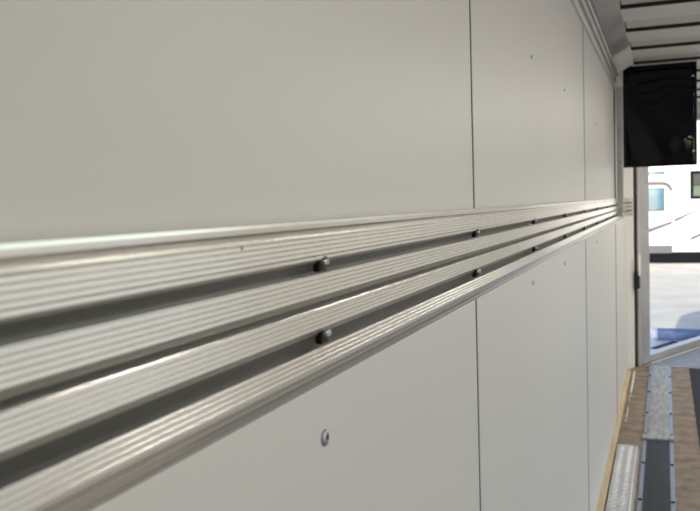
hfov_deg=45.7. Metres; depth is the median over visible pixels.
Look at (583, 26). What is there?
trim
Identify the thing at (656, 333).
pad
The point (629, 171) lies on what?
wall
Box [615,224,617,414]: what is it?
trim
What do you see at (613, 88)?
trim
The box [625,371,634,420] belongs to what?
bead
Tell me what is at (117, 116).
wall
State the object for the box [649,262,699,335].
ground
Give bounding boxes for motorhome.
[649,121,699,261]
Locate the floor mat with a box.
[689,368,699,442]
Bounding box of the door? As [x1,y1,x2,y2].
[633,113,699,366]
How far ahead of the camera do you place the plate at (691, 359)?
6.46 m
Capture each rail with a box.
[0,198,627,510]
[626,197,632,215]
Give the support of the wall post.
attached to the wall at (117, 116)
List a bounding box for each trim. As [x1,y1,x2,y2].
[469,0,481,510]
[570,0,633,87]
[583,26,589,510]
[613,88,615,197]
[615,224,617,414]
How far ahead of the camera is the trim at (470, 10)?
1.27 m
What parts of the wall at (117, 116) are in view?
panel, panel, panel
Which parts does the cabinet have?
edge frame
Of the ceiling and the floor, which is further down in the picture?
the floor
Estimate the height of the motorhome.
3.930 m
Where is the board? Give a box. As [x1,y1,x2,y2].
[597,370,630,510]
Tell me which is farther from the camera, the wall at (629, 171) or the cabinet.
the wall at (629, 171)
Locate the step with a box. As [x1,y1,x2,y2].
[650,336,681,350]
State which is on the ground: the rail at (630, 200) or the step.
the step
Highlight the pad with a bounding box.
[651,328,699,340]
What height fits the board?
0.012 m
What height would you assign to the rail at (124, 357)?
0.140 m
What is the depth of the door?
6.36 m
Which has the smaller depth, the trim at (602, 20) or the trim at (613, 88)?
the trim at (602, 20)
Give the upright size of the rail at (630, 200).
0.140 m
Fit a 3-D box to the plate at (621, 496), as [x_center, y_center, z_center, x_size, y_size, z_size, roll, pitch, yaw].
[0.934,1.081,2.956,0.108,0.025,2.830,0,4,21]
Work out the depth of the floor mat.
5.45 m
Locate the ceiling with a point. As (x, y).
(657, 31)
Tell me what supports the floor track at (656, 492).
on the floor
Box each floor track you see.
[637,440,675,510]
[642,365,673,442]
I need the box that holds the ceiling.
[619,0,699,102]
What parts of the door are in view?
latch handle, sill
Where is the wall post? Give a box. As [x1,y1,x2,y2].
[616,87,623,216]
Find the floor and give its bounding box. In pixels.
[604,346,699,510]
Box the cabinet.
[623,61,696,167]
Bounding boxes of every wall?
[0,0,627,510]
[626,102,699,368]
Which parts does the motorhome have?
pane, pane, pane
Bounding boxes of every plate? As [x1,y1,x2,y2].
[605,444,639,510]
[644,348,699,368]
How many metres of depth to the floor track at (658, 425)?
5.06 m

